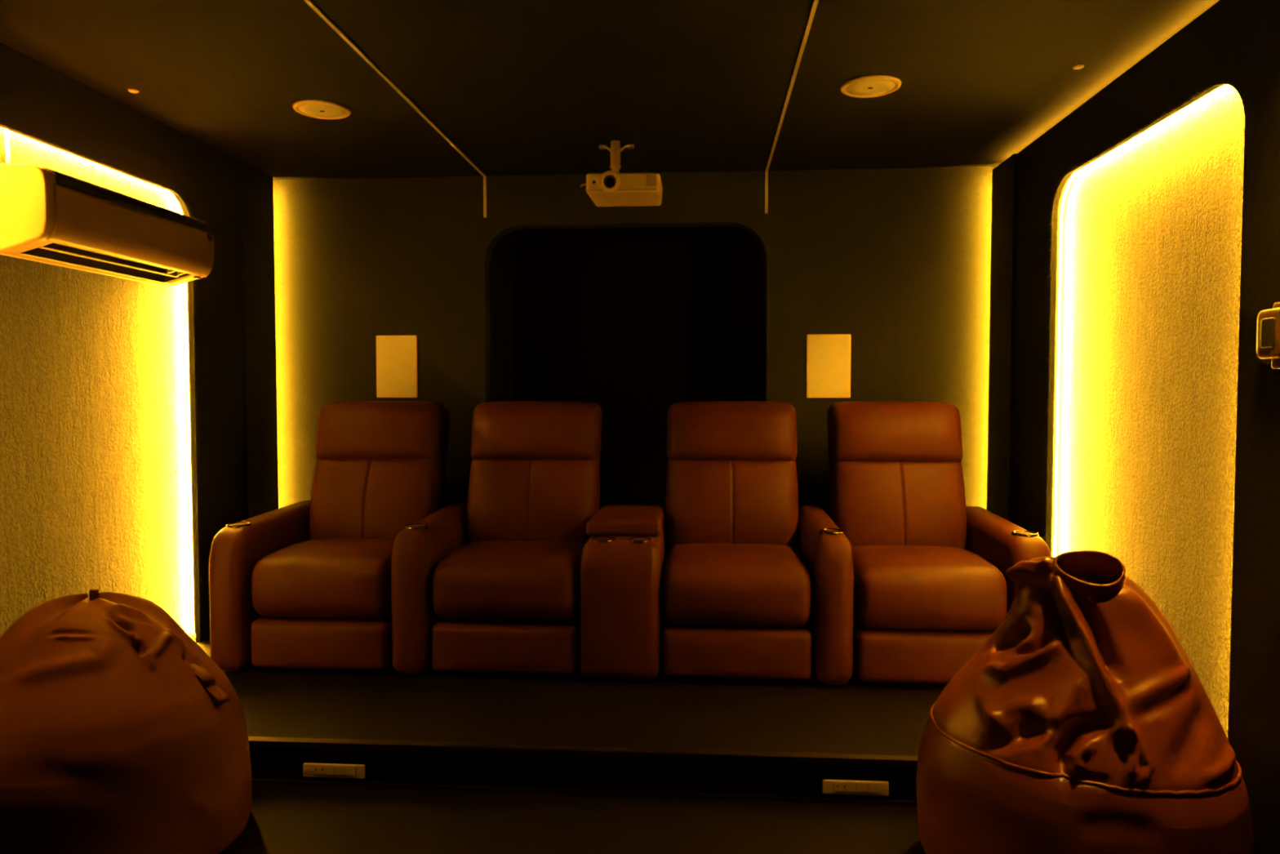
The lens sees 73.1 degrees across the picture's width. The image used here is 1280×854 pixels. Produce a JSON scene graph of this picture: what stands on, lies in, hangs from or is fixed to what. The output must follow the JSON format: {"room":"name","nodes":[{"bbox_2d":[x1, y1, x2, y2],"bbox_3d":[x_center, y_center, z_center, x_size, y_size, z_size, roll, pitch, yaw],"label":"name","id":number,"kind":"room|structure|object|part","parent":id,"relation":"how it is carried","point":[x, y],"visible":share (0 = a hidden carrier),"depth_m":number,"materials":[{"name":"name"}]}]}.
{"room":"home theater","nodes":[
{"label":"home theater","id":0,"kind":"room"},
{"bbox_2d":[0,42,278,643],"bbox_3d":[-2.144,0.008,1.410,0.191,2.290,6.300,0,2,4],"label":"wall","id":1,"kind":"structure","parent":0,"point":[95,491],"depth_m":3.35,"materials":[{"name":"fabric"}]},
{"bbox_2d":[3,128,10,163],"bbox_3d":[-2.033,-0.900,2.776,0.012,0.185,0.020,0,2,4],"label":"cable","id":2,"kind":"object","parent":1,"relation":"attached to","point":[6,131],"visible":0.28,"depth_m":2.77,"materials":[{"name":"beige plastic"}]},
{"bbox_2d":[0,163,213,285],"bbox_3d":[-1.892,-0.697,3.102,0.239,0.270,0.897,0,2,4],"label":"air conditioner","id":3,"kind":"object","parent":1,"relation":"attached to","point":[47,215],"visible":1,"depth_m":2.90,"materials":[{"name":"beige plastic"}]},
{"bbox_2d":[36,165,212,233],"bbox_3d":[-1.821,-0.802,3.111,0.088,0.060,0.842,0,2,4],"label":"panel","id":4,"kind":"object","parent":3,"relation":"attached to","point":[60,181],"depth_m":3.00,"materials":[{"name":"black plastic"}]},
{"bbox_2d":[165,189,195,633],"bbox_3d":[-1.989,-0.026,3.099,0.010,1.903,1.272,0,2,4],"label":"led strip","id":5,"kind":"object","parent":1,"relation":"attached to","point":[186,284],"visible":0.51,"depth_m":3.73,"materials":[{"name":"beige plastic"}]},
{"bbox_3d":[-1.868,-0.105,4.237,0.035,2.290,0.285,0,2,4],"label":"panel","id":6,"kind":"part","parent":1,"relation":"part of","materials":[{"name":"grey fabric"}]},
{"bbox_2d":[217,782,925,853],"bbox_3d":[-0.278,1.194,1.673,3.883,0.100,7.200,0,2,4],"label":"floor","id":7,"kind":"structure","parent":0,"point":[283,819],"depth_m":2.41,"materials":[{"name":"grey carpet"}]},
{"bbox_2d":[0,589,252,853],"bbox_3d":[-1.520,0.774,2.348,0.892,0.677,0.718,0,2,4],"label":"bean bag","id":8,"kind":"object","parent":7,"relation":"on","point":[120,734],"visible":1,"depth_m":2.15,"materials":[{"name":"brown leather"}]},
{"bbox_2d":[197,617,947,799],"bbox_3d":[-0.147,1.006,3.488,3.543,0.130,1.750,0,2,4],"label":"platform","id":9,"kind":"object","parent":7,"relation":"on","point":[855,716],"visible":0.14,"depth_m":2.80,"materials":[{"name":"grey carpet"}]},
{"bbox_2d":[208,400,449,670],"bbox_3d":[-1.272,0.410,3.710,0.716,1.037,0.934,0,2,4],"label":"recliner","id":10,"kind":"object","parent":9,"relation":"on","point":[304,584],"visible":0.9,"depth_m":3.37,"materials":[{"name":"brown leather"}]},
{"bbox_3d":[-1.557,0.641,3.677,0.152,0.575,0.810,0,2,4],"label":"armrest","id":11,"kind":"part","parent":10,"relation":"part of","materials":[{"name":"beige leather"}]},
{"bbox_2d":[251,538,394,618],"bbox_3d":[-1.207,0.605,3.561,0.549,0.257,0.618,0,2,4],"label":"seat cushion","id":12,"kind":"object","parent":10,"relation":"on","point":[291,578],"depth_m":3.28,"materials":[{"name":"brown leather"}]},
{"bbox_3d":[-1.184,0.325,3.866,0.564,0.430,0.282,0,2,4],"label":"backrest","id":13,"kind":"part","parent":10,"relation":"part of","materials":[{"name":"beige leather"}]},
{"bbox_2d":[302,762,365,777],"bbox_3d":[-0.943,1.060,2.663,0.195,0.041,0.014,0,2,4],"label":"socket plate","id":14,"kind":"object","parent":9,"relation":"attached to","point":[309,769],"visible":1,"depth_m":2.66,"materials":[{"name":"beige plastic"}]},
{"bbox_3d":[-0.942,1.056,2.661,0.136,0.028,0.006,0,2,4],"label":"module frame","id":15,"kind":"part","parent":14,"relation":"part of","materials":[{"name":"brown"}]},
{"bbox_2d":[391,400,602,675],"bbox_3d":[-0.554,0.412,3.658,0.725,1.037,0.934,0,2,4],"label":"recliner","id":16,"kind":"object","parent":9,"relation":"on","point":[490,582],"visible":0.9,"depth_m":3.31,"materials":[{"name":"brown leather"}]},
{"bbox_3d":[-0.847,0.643,3.626,0.146,0.575,0.810,0,2,4],"label":"armrest","id":17,"kind":"part","parent":16,"relation":"part of","materials":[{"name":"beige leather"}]},
{"bbox_2d":[432,540,585,622],"bbox_3d":[-0.492,0.607,3.510,0.564,0.257,0.618,0,2,4],"label":"seat cushion","id":18,"kind":"object","parent":16,"relation":"on","point":[474,581],"depth_m":3.23,"materials":[{"name":"brown leather"}]},
{"bbox_3d":[-0.470,0.327,3.814,0.580,0.430,0.282,0,2,4],"label":"backrest","id":19,"kind":"part","parent":16,"relation":"part of","materials":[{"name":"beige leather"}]},
{"bbox_2d":[248,736,918,767],"bbox_3d":[-0.209,0.982,2.617,3.543,0.020,0.032,0,2,4],"label":"trim","id":20,"kind":"structure","parent":9,"relation":"attached to","point":[254,741],"depth_m":2.60,"materials":[{"name":"brown metal"}]},
{"bbox_2d":[251,777,916,805],"bbox_3d":[-0.210,1.101,2.611,3.543,0.010,0.014,0,2,4],"label":"trim","id":21,"kind":"structure","parent":9,"relation":"attached to","point":[255,780],"depth_m":2.60,"materials":[{"name":"brown metal"}]},
{"bbox_2d":[580,504,665,680],"bbox_3d":[-0.050,0.641,3.567,0.298,0.585,0.812,0,2,4],"label":"console","id":22,"kind":"object","parent":9,"relation":"on","point":[622,568],"visible":0.96,"depth_m":3.18,"materials":[{"name":"brown leather"}]},
{"bbox_3d":[-0.048,0.382,3.583,0.292,0.068,0.500,0,2,4],"label":"lid","id":23,"kind":"part","parent":22,"relation":"part of","materials":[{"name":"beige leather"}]},
{"bbox_2d":[662,400,853,684],"bbox_3d":[0.457,0.415,3.585,0.711,1.037,0.934,0,2,4],"label":"recliner","id":24,"kind":"object","parent":9,"relation":"on","point":[739,600],"visible":1,"depth_m":3.23,"materials":[{"name":"brown leather"}]},
{"bbox_3d":[0.399,0.330,3.751,0.570,0.430,0.282,0,2,4],"label":"backrest","id":25,"kind":"part","parent":24,"relation":"part of","materials":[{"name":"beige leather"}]},
{"bbox_2d":[662,542,811,626],"bbox_3d":[0.376,0.609,3.447,0.555,0.257,0.618,0,2,4],"label":"seat cushion","id":26,"kind":"object","parent":24,"relation":"on","point":[704,584],"depth_m":3.17,"materials":[{"name":"brown leather"}]},
{"bbox_3d":[0.736,0.648,3.512,0.141,0.575,0.810,0,2,4],"label":"armrest","id":27,"kind":"part","parent":24,"relation":"part of","materials":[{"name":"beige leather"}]},
{"bbox_2d":[822,778,888,795],"bbox_3d":[0.636,1.064,2.549,0.192,0.041,0.014,0,2,4],"label":"socket plate","id":28,"kind":"object","parent":9,"relation":"attached to","point":[829,786],"visible":1,"depth_m":2.54,"materials":[{"name":"beige plastic"}]},
{"bbox_3d":[0.638,1.060,2.547,0.134,0.028,0.006,0,2,4],"label":"module frame","id":29,"kind":"part","parent":28,"relation":"part of","materials":[{"name":"brown"}]},
{"bbox_2d":[826,401,1051,683],"bbox_3d":[1.163,0.417,3.534,0.705,1.037,0.934,0,2,4],"label":"recliner","id":30,"kind":"object","parent":9,"relation":"on","point":[931,584],"visible":0.8,"depth_m":3.42,"materials":[{"name":"brown leather"}]},
{"bbox_3d":[1.102,0.332,3.701,0.560,0.430,0.282,0,2,4],"label":"backrest","id":31,"kind":"part","parent":30,"relation":"part of","materials":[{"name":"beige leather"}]},
{"bbox_2d":[851,545,1007,631],"bbox_3d":[1.079,0.611,3.396,0.545,0.257,0.618,0,2,4],"label":"seat cushion","id":32,"kind":"object","parent":30,"relation":"on","point":[897,588],"depth_m":3.12,"materials":[{"name":"brown leather"}]},
{"bbox_3d":[1.437,0.650,3.461,0.146,0.575,0.810,0,2,4],"label":"armrest","id":33,"kind":"part","parent":30,"relation":"part of","materials":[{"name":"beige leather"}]},
{"bbox_2d":[915,550,1253,853],"bbox_3d":[1.082,0.705,2.161,0.752,0.829,0.693,0,2,-6],"label":"bean bag","id":34,"kind":"object","parent":7,"relation":"on","point":[1084,723],"visible":1,"depth_m":1.95,"materials":[{"name":"leather"}]},
{"bbox_2d":[0,0,1219,179],"bbox_3d":[-0.278,-1.194,1.578,3.883,0.100,7.200,0,2,4],"label":"ceiling","id":35,"kind":"structure","parent":0,"point":[519,87],"depth_m":2.92,"materials":[{"name":"black paint"}]},
{"bbox_2d":[127,88,138,93],"bbox_3d":[-1.815,-1.202,3.095,0.036,0.007,0.036,0,2,4],"label":"ceiling sensor","id":36,"kind":"object","parent":35,"relation":"attached to","point":[132,91],"visible":1,"depth_m":3.09,"materials":[{"name":"beige plastic"}]},
{"bbox_2d":[292,99,351,119],"bbox_3d":[-1.214,-1.208,3.300,0.210,0.010,0.210,0,2,4],"label":"ceiling speaker","id":37,"kind":"object","parent":35,"relation":"attached to","point":[321,109],"visible":1,"depth_m":3.28,"materials":[{"name":"beige plastic"}]},
{"bbox_2d":[298,103,345,117],"bbox_3d":[-1.214,-1.210,3.300,0.169,0.007,0.169,0,2,-12],"label":"grille","id":38,"kind":"object","parent":37,"relation":"attached to","point":[312,110],"depth_m":3.29,"materials":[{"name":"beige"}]},
{"bbox_2d":[598,140,634,173],"bbox_3d":[-0.105,-1.145,3.752,0.154,0.174,0.095,0,2,4],"label":"mount","id":39,"kind":"object","parent":35,"relation":"attached to","point":[615,149],"visible":0.72,"depth_m":3.72,"materials":[{"name":"beige plastic"}]},
{"bbox_3d":[-0.140,-1.206,3.756,0.027,0.042,0.087,-2,3,-41],"label":"arm","id":40,"kind":"part","parent":39,"relation":"part of","materials":[{"name":"beige metal"}]},
{"bbox_2d":[585,170,662,206],"bbox_3d":[-0.061,-1.014,3.692,0.308,0.091,0.299,0,2,4],"label":"projector","id":41,"kind":"object","parent":39,"relation":"hanging from","point":[609,188],"visible":1,"depth_m":3.56,"materials":[{"name":"beige plastic"}]},
{"bbox_2d":[645,173,656,186],"bbox_3d":[0.046,-1.015,3.553,0.046,0.048,0.010,0,2,-9],"label":"vent grille","id":42,"kind":"object","parent":41,"relation":"attached to","point":[651,179],"depth_m":3.55,"materials":[{"name":"white plastic"}]},
{"bbox_3d":[-0.069,-1.206,3.751,0.087,0.042,0.027,-2,3,-40],"label":"arm","id":43,"kind":"part","parent":39,"relation":"part of","materials":[{"name":"beige metal"}]},
{"bbox_2d":[840,75,901,97],"bbox_3d":[0.813,-1.198,3.049,0.210,0.010,0.210,0,2,4],"label":"ceiling speaker","id":44,"kind":"object","parent":35,"relation":"attached to","point":[871,86],"visible":1,"depth_m":3.03,"materials":[{"name":"beige plastic"}]},
{"bbox_2d":[845,79,895,95],"bbox_3d":[0.813,-1.200,3.049,0.169,0.007,0.169,0,2,-12],"label":"grille","id":45,"kind":"object","parent":44,"relation":"attached to","point":[853,86],"depth_m":3.04,"materials":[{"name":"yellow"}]},
{"bbox_2d":[1072,64,1084,69],"bbox_3d":[1.455,-1.193,2.867,0.036,0.007,0.036,0,2,4],"label":"ceiling sensor","id":46,"kind":"object","parent":35,"relation":"attached to","point":[1078,66],"visible":1,"depth_m":2.86,"materials":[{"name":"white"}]},
{"bbox_2d":[272,166,996,566],"bbox_3d":[-0.057,-0.123,4.685,3.683,2.290,0.740,0,2,4],"label":"wall","id":47,"kind":"structure","parent":0,"point":[701,294],"depth_m":4.37,"materials":[{"name":"grey fabric"}]},
{"bbox_2d":[303,0,486,217],"bbox_3d":[-0.984,-1.036,1.435,0.014,0.208,5.802,0,2,4],"label":"trim","id":48,"kind":"structure","parent":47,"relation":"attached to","point":[308,2],"depth_m":3.06,"materials":[{"name":"grey"}]},
{"bbox_2d":[375,335,417,397],"bbox_3d":[-1.235,-0.306,4.386,0.212,0.316,0.014,0,2,4],"label":"wall speaker","id":49,"kind":"object","parent":47,"relation":"attached to","point":[396,355],"visible":1,"depth_m":4.38,"materials":[{"name":"white fabric"}]},
{"bbox_2d":[764,0,818,213],"bbox_3d":[0.409,-1.032,1.335,0.014,0.208,5.802,0,2,4],"label":"trim","id":50,"kind":"structure","parent":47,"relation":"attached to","point":[815,2],"depth_m":3.09,"materials":[{"name":"grey"}]},
{"bbox_2d":[806,333,850,397],"bbox_3d":[0.923,-0.297,4.230,0.213,0.311,0.014,0,2,4],"label":"wall speaker","id":51,"kind":"object","parent":47,"relation":"attached to","point":[828,356],"visible":1,"depth_m":4.22,"materials":[{"name":"white fabric"}]},
{"bbox_2d":[986,0,1279,853],"bbox_3d":[1.538,0.019,1.144,0.191,2.290,6.300,0,2,4],"label":"wall","id":52,"kind":"structure","parent":0,"point":[1169,434],"depth_m":2.68,"materials":[{"name":"fabric"}]},
{"bbox_3d":[1.671,-0.079,3.982,0.035,2.258,0.285,0,2,4],"label":"panel","id":53,"kind":"part","parent":52,"relation":"part of","materials":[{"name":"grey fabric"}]},
{"bbox_2d":[1052,86,1221,556],"bbox_3d":[1.627,-0.015,2.838,0.010,1.903,1.272,0,2,4],"label":"led strip","id":54,"kind":"object","parent":52,"relation":"attached to","point":[1069,180],"visible":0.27,"depth_m":3.45,"materials":[{"name":"beige plastic"}]},
{"bbox_2d":[1256,302,1279,368],"bbox_3d":[1.509,-0.218,2.053,0.041,0.158,0.100,0,2,4],"label":"control box","id":55,"kind":"object","parent":52,"relation":"attached to","point":[1268,339],"visible":1,"depth_m":2.05,"materials":[{"name":"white plastic"}]},
{"bbox_3d":[1.491,-0.224,2.052,0.006,0.070,0.050,0,2,4],"label":"button panel","id":56,"kind":"part","parent":55,"relation":"part of","materials":[{"name":"black plastic"}]},
{"bbox_3d":[1.520,-0.217,2.038,0.016,0.158,0.070,0,2,4],"label":"plate","id":57,"kind":"part","parent":55,"relation":"part of","materials":[{"name":"brown plastic"}]}
]}

